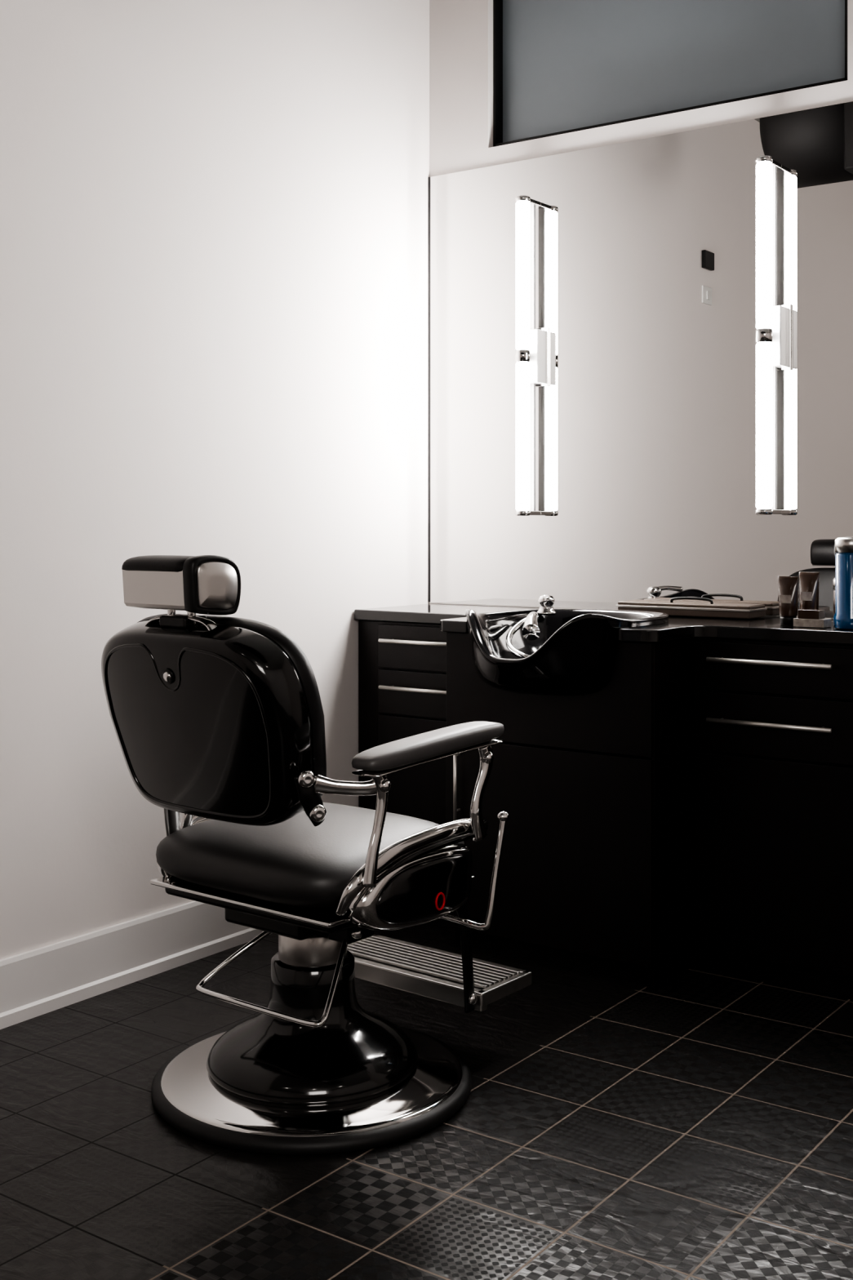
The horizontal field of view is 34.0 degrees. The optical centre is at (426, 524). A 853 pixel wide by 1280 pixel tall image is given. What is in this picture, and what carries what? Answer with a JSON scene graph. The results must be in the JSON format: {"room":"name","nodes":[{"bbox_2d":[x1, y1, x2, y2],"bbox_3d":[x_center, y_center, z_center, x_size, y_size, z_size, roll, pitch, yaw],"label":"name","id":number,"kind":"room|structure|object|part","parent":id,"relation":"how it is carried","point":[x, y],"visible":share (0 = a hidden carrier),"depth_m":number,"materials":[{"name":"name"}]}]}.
{"room":"salon","nodes":[
{"label":"salon","id":0,"kind":"room"},
{"bbox_2d":[0,0,429,959],"bbox_3d":[-1.906,-0.415,2.059,0.120,3.150,6.640,0,0,36],"label":"wall","id":1,"kind":"structure","parent":0,"point":[214,214],"depth_m":3.70,"materials":[{"name":"paint"}]},
{"bbox_2d":[0,900,272,1029],"bbox_3d":[-1.966,1.084,1.856,0.022,0.152,6.000,0,0,36],"label":"baseboard","id":2,"kind":"structure","parent":1,"relation":"attached to","point":[39,981],"depth_m":3.48,"materials":[{"name":"white paint"}]},
{"bbox_2d":[0,918,852,1279],"bbox_3d":[0.091,1.210,0.624,5.040,0.100,6.640,0,0,36],"label":"floor","id":3,"kind":"structure","parent":0,"point":[698,1125],"depth_m":2.57,"materials":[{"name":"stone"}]},
{"bbox_2d":[101,555,532,1155],"bbox_3d":[-0.188,0.608,2.909,0.706,1.104,0.839,0,0,39],"label":"barber chair","id":4,"kind":"object","parent":3,"relation":"on","point":[218,722],"visible":1,"depth_m":2.69,"materials":[{"name":"black leather"}]},
{"bbox_3d":[-0.488,0.285,2.628,0.020,0.020,0.012,0,0,39],"label":"adjuster knob","id":5,"kind":"part","parent":4,"relation":"part of","materials":[{"name":"silver metal"}]},
{"bbox_2d":[162,668,173,684],"bbox_3d":[-0.487,0.285,2.630,0.030,0.029,0.010,0,0,39],"label":"button","id":6,"kind":"object","parent":4,"relation":"in","point":[167,673],"depth_m":2.62,"materials":[{"name":"silver metal"}]},
{"bbox_3d":[-0.488,0.167,2.683,0.018,0.082,0.020,0,0,39],"label":"headrest post","id":7,"kind":"part","parent":4,"relation":"part of","materials":[{"name":"silver metal"}]},
{"bbox_3d":[-0.512,0.553,2.979,0.036,0.219,0.070,0,0,-8],"label":"arm post","id":8,"kind":"part","parent":4,"relation":"part of","materials":[{"name":"silver metal"}]},
{"bbox_3d":[-0.444,0.167,2.648,0.018,0.082,0.020,0,0,39],"label":"headrest post","id":9,"kind":"part","parent":4,"relation":"part of","materials":[{"name":"silver metal"}]},
{"bbox_3d":[-0.415,0.627,3.098,0.030,0.075,0.324,0,0,39],"label":"rail","id":10,"kind":"part","parent":4,"relation":"part of","materials":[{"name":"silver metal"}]},
{"bbox_3d":[-0.394,0.114,2.622,0.010,0.090,0.101,0,0,39],"label":"headrest plate","id":11,"kind":"part","parent":4,"relation":"part of","materials":[{"name":"silver metal"}]},
{"bbox_2d":[137,613,326,810],"bbox_3d":[-0.407,0.364,2.729,0.512,0.380,0.161,0,0,39],"label":"backrest","id":12,"kind":"object","parent":4,"relation":"on","point":[265,761],"depth_m":2.58,"materials":[{"name":"black leather"}]},
{"bbox_3d":[-0.235,0.749,2.888,0.470,0.027,0.400,0,0,39],"label":"seat frame","id":13,"kind":"part","parent":4,"relation":"part of","materials":[{"name":"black metal"}]},
{"bbox_2d":[155,802,464,907],"bbox_3d":[-0.237,0.669,2.885,0.528,0.142,0.504,0,0,39],"label":"seat cushion","id":14,"kind":"object","parent":4,"relation":"on","point":[294,862],"depth_m":2.72,"materials":[{"name":"black leather"}]},
{"bbox_3d":[-0.235,1.133,2.888,0.624,0.046,0.624,0,0,39],"label":"chrome plate","id":15,"kind":"part","parent":4,"relation":"part of","materials":[{"name":"black"}]},
{"bbox_3d":[-0.094,0.553,2.561,0.019,0.219,0.068,0,0,39],"label":"arm post","id":16,"kind":"part","parent":4,"relation":"part of","materials":[{"name":"silver metal"}]},
{"bbox_3d":[-0.015,0.651,2.703,0.043,0.124,0.440,0,0,39],"label":"rail","id":17,"kind":"part","parent":4,"relation":"part of","materials":[{"name":"silver metal"}]},
{"bbox_3d":[-0.056,1.014,3.112,0.460,0.040,0.024,0,0,39],"label":"footrest frame","id":18,"kind":"part","parent":4,"relation":"part of","materials":[{"name":"silver metal"}]},
{"bbox_3d":[0.011,0.446,2.691,0.066,0.026,0.390,0,0,39],"label":"arm plate","id":19,"kind":"part","parent":4,"relation":"part of","materials":[{"name":"black leather"}]},
{"bbox_3d":[-0.004,1.000,3.177,0.436,0.008,0.170,0,0,39],"label":"footrest plate","id":20,"kind":"part","parent":4,"relation":"part of","materials":[{"name":"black metal"}]},
{"bbox_3d":[0.050,1.007,3.244,0.460,0.026,0.018,0,0,39],"label":"footrest frame","id":21,"kind":"part","parent":4,"relation":"part of","materials":[{"name":"silver metal"}]},
{"bbox_3d":[0.045,0.891,2.909,0.014,0.284,0.185,0,0,39],"label":"footrest arm","id":22,"kind":"part","parent":4,"relation":"part of","materials":[{"name":"black metal"}]},
{"bbox_3d":[0.064,0.694,2.793,0.186,0.214,0.053,0,0,18],"label":"recline lever","id":23,"kind":"part","parent":4,"relation":"part of","materials":[{"name":"silver metal"}]},
{"bbox_3d":[0.112,0.537,2.817,0.019,0.196,0.072,0,0,39],"label":"arm post","id":24,"kind":"part","parent":4,"relation":"part of","materials":[{"name":"silver metal"}]},
{"bbox_3d":[0.154,0.582,2.788,0.022,0.020,0.028,0,0,39],"label":"lever knob","id":25,"kind":"part","parent":4,"relation":"part of","materials":[{"name":"silver metal"}]},
{"bbox_2d":[354,604,852,999],"bbox_3d":[0.855,0.710,3.611,2.546,0.900,0.637,0,0,36],"label":"cabinet","id":26,"kind":"object","parent":3,"relation":"on","point":[727,849],"depth_m":3.57,"materials":[{"name":"black laminate"}]},
{"bbox_3d":[-0.014,0.488,4.107,0.315,0.012,0.012,0,0,36],"label":"drawer handle","id":27,"kind":"part","parent":26,"relation":"part of","materials":[{"name":"silver metal"}]},
{"bbox_3d":[-0.014,0.348,4.107,0.315,0.012,0.012,0,0,36],"label":"drawer handle","id":28,"kind":"part","parent":26,"relation":"part of","materials":[{"name":"silver metal"}]},
{"bbox_3d":[0.017,0.504,4.133,0.395,0.132,0.018,0,0,36],"label":"drawer","id":29,"kind":"part","parent":26,"relation":"part of","materials":[{"name":"black wood"}]},
{"bbox_3d":[0.017,0.367,4.133,0.395,0.130,0.018,0,0,36],"label":"drawer","id":30,"kind":"part","parent":26,"relation":"part of","materials":[{"name":"black wood"}]},
{"bbox_3d":[0.017,0.838,4.133,0.395,0.524,0.018,0,0,36],"label":"door","id":31,"kind":"part","parent":26,"relation":"part of","materials":[{"name":"black wood"}]},
{"bbox_3d":[0.078,0.700,3.784,0.010,0.200,0.010,0,0,36],"label":"door handle","id":32,"kind":"part","parent":26,"relation":"part of","materials":[{"name":"silver metal"}]},
{"bbox_2d":[465,594,669,695],"bbox_3d":[0.374,0.322,3.742,0.474,0.251,0.600,0,0,36],"label":"sink","id":33,"kind":"object","parent":26,"relation":"attached to","point":[547,650],"visible":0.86,"depth_m":3.53,"materials":[{"name":"black ceramic"}]},
{"bbox_3d":[0.291,0.272,3.790,0.047,0.070,0.218,0,0,8],"label":"sprayer handle","id":34,"kind":"part","parent":33,"relation":"part of","materials":[{"name":"silver metal"}]},
{"bbox_2d":[536,594,555,615],"bbox_3d":[0.336,0.226,3.926,0.091,0.058,0.118,0,0,36],"label":"faucet","id":35,"kind":"object","parent":33,"relation":"on","point":[546,602],"depth_m":3.94,"materials":[{"name":"silver metal"}]},
{"bbox_2d":[354,604,852,644],"bbox_3d":[0.857,0.276,3.614,2.546,0.032,0.630,0,0,36],"label":"countertop","id":36,"kind":"structure","parent":26,"relation":"on","point":[451,618],"depth_m":3.60,"materials":[{"name":"black laminate"}]},
{"bbox_2d":[616,596,767,618],"bbox_3d":[0.752,0.231,3.982,0.411,0.054,0.121,0,0,36],"label":"case","id":37,"kind":"object","parent":26,"relation":"on","point":[674,608],"visible":0.98,"depth_m":3.92,"materials":[{"name":"brown leather"}]},
{"bbox_3d":[0.750,0.213,3.953,0.133,0.020,0.013,0,0,36],"label":"handle","id":38,"kind":"part","parent":37,"relation":"part of","materials":[{"name":"black"}]},
{"bbox_3d":[0.851,0.500,3.485,0.325,0.012,0.012,0,0,36],"label":"drawer handle","id":39,"kind":"part","parent":26,"relation":"part of","materials":[{"name":"silver metal"}]},
{"bbox_3d":[0.851,0.345,3.485,0.325,0.012,0.012,0,0,36],"label":"drawer handle","id":40,"kind":"part","parent":26,"relation":"part of","materials":[{"name":"silver metal"}]},
{"bbox_3d":[0.888,0.508,3.507,0.460,0.154,0.018,0,0,36],"label":"drawer","id":41,"kind":"part","parent":26,"relation":"part of","materials":[{"name":"black wood"}]},
{"bbox_3d":[0.888,0.363,3.507,0.460,0.123,0.018,0,0,36],"label":"drawer","id":42,"kind":"part","parent":26,"relation":"part of","materials":[{"name":"black wood"}]},
{"bbox_3d":[0.888,0.846,3.507,0.460,0.509,0.018,0,0,36],"label":"door","id":43,"kind":"part","parent":26,"relation":"part of","materials":[{"name":"black wood"}]},
{"bbox_2d":[777,576,798,625],"bbox_3d":[0.942,0.197,3.633,0.055,0.125,0.046,0,0,36],"label":"tube","id":44,"kind":"object","parent":26,"relation":"on","point":[788,585],"visible":0.94,"depth_m":3.62,"materials":[{"name":"black plastic"}]},
{"bbox_2d":[799,571,819,609],"bbox_3d":[1.007,0.192,3.672,0.055,0.135,0.046,0,0,36],"label":"tube","id":45,"kind":"object","parent":26,"relation":"on","point":[809,581],"visible":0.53,"depth_m":3.66,"materials":[{"name":"black plastic"}]},
{"bbox_2d":[793,608,831,627],"bbox_3d":[0.982,0.237,3.552,0.080,0.043,0.055,0,0,36],"label":"product box","id":46,"kind":"object","parent":26,"relation":"on","point":[811,618],"visible":1,"depth_m":3.53,"materials":[{"name":"cardboard"}]},
{"bbox_2d":[833,577,835,616],"bbox_3d":[1.109,0.199,3.685,0.068,0.120,0.068,0,0,36],"label":"jar","id":47,"kind":"object","parent":26,"relation":"on","point":[834,578],"visible":0.11,"depth_m":3.69,"materials":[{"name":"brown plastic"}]},
{"bbox_2d":[833,537,852,629],"bbox_3d":[1.059,0.144,3.487,0.080,0.229,0.080,0,0,36],"label":"bottle","id":48,"kind":"object","parent":26,"relation":"on","point":[843,616],"visible":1,"depth_m":3.46,"materials":[{"name":"blue plastic"}]},
{"bbox_3d":[1.059,0.049,3.487,0.074,0.038,0.074,0,0,36],"label":"jar lid","id":49,"kind":"part","parent":48,"relation":"part of","materials":[{"name":"silver metal"}]},
{"bbox_2d":[429,0,852,758],"bbox_3d":[1.994,-0.415,3.271,4.800,3.150,0.120,0,0,36],"label":"wall","id":50,"kind":"structure","parent":0,"point":[461,31],"depth_m":4.50,"materials":[{"name":"paint"}]},
{"bbox_2d":[493,0,502,146],"bbox_3d":[0.244,-1.516,4.544,0.008,0.608,0.085,0,0,36],"label":"frame","id":51,"kind":"object","parent":50,"relation":"attached to","point":[497,4],"visible":0.56,"depth_m":4.52,"materials":[{"name":"black metal"}]},
{"bbox_2d":[428,101,852,619],"bbox_3d":[1.063,-0.446,3.860,2.599,1.409,0.008,0,0,36],"label":"wall mirror","id":52,"kind":"object","parent":50,"relation":"attached to","point":[646,248],"visible":0.84,"depth_m":4.16,"materials":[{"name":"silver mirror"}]},
{"bbox_2d":[515,195,548,515],"bbox_3d":[0.318,-0.520,4.328,0.080,0.984,0.108,0,0,36],"label":"vanity light","id":53,"kind":"object","parent":52,"relation":"attached to","point":[531,353],"visible":1,"depth_m":4.29,"materials":[{"name":"white plastic"}]},
{"bbox_3d":[0.329,-0.520,4.350,0.020,0.970,0.010,0,0,36],"label":"rail","id":54,"kind":"part","parent":53,"relation":"part of","materials":[{"name":"grey"}]},
{"bbox_3d":[0.347,-0.523,4.367,0.080,0.183,0.010,0,0,36],"label":"mount plate","id":55,"kind":"part","parent":53,"relation":"part of","materials":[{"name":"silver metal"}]},
{"bbox_2d":[755,155,791,515],"bbox_3d":[0.953,-0.520,3.867,0.080,0.984,0.116,0,0,36],"label":"vanity light","id":56,"kind":"object","parent":52,"relation":"attached to","point":[773,333],"visible":1,"depth_m":3.83,"materials":[{"name":"white plastic"}]},
{"bbox_3d":[0.966,-0.520,3.893,0.020,0.970,0.010,0,0,36],"label":"rail","id":57,"kind":"part","parent":56,"relation":"part of","materials":[{"name":"grey metal"}]},
{"bbox_3d":[0.983,-0.523,3.910,0.080,0.183,0.010,0,0,36],"label":"mount plate","id":58,"kind":"part","parent":56,"relation":"part of","materials":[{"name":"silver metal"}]},
{"bbox_2d":[493,77,847,146],"bbox_3d":[0.715,-1.221,4.205,1.170,0.018,0.085,0,0,36],"label":"frame","id":59,"kind":"object","parent":50,"relation":"attached to","point":[844,78],"visible":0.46,"depth_m":4.13,"materials":[{"name":"black metal"}]},
{"bbox_2d":[502,0,844,142],"bbox_3d":[0.716,-1.515,4.214,1.144,0.570,0.010,0,0,36],"label":"pane","id":60,"kind":"object","parent":50,"relation":"attached to","point":[568,64],"visible":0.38,"depth_m":4.24,"materials":[{"name":"grey glass"}]},
{"bbox_2d":[844,0,847,80],"bbox_3d":[1.183,-1.516,3.869,0.018,0.608,0.085,0,0,36],"label":"frame","id":61,"kind":"object","parent":50,"relation":"attached to","point":[846,1],"visible":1,"depth_m":3.84,"materials":[{"name":"black"}]}
]}

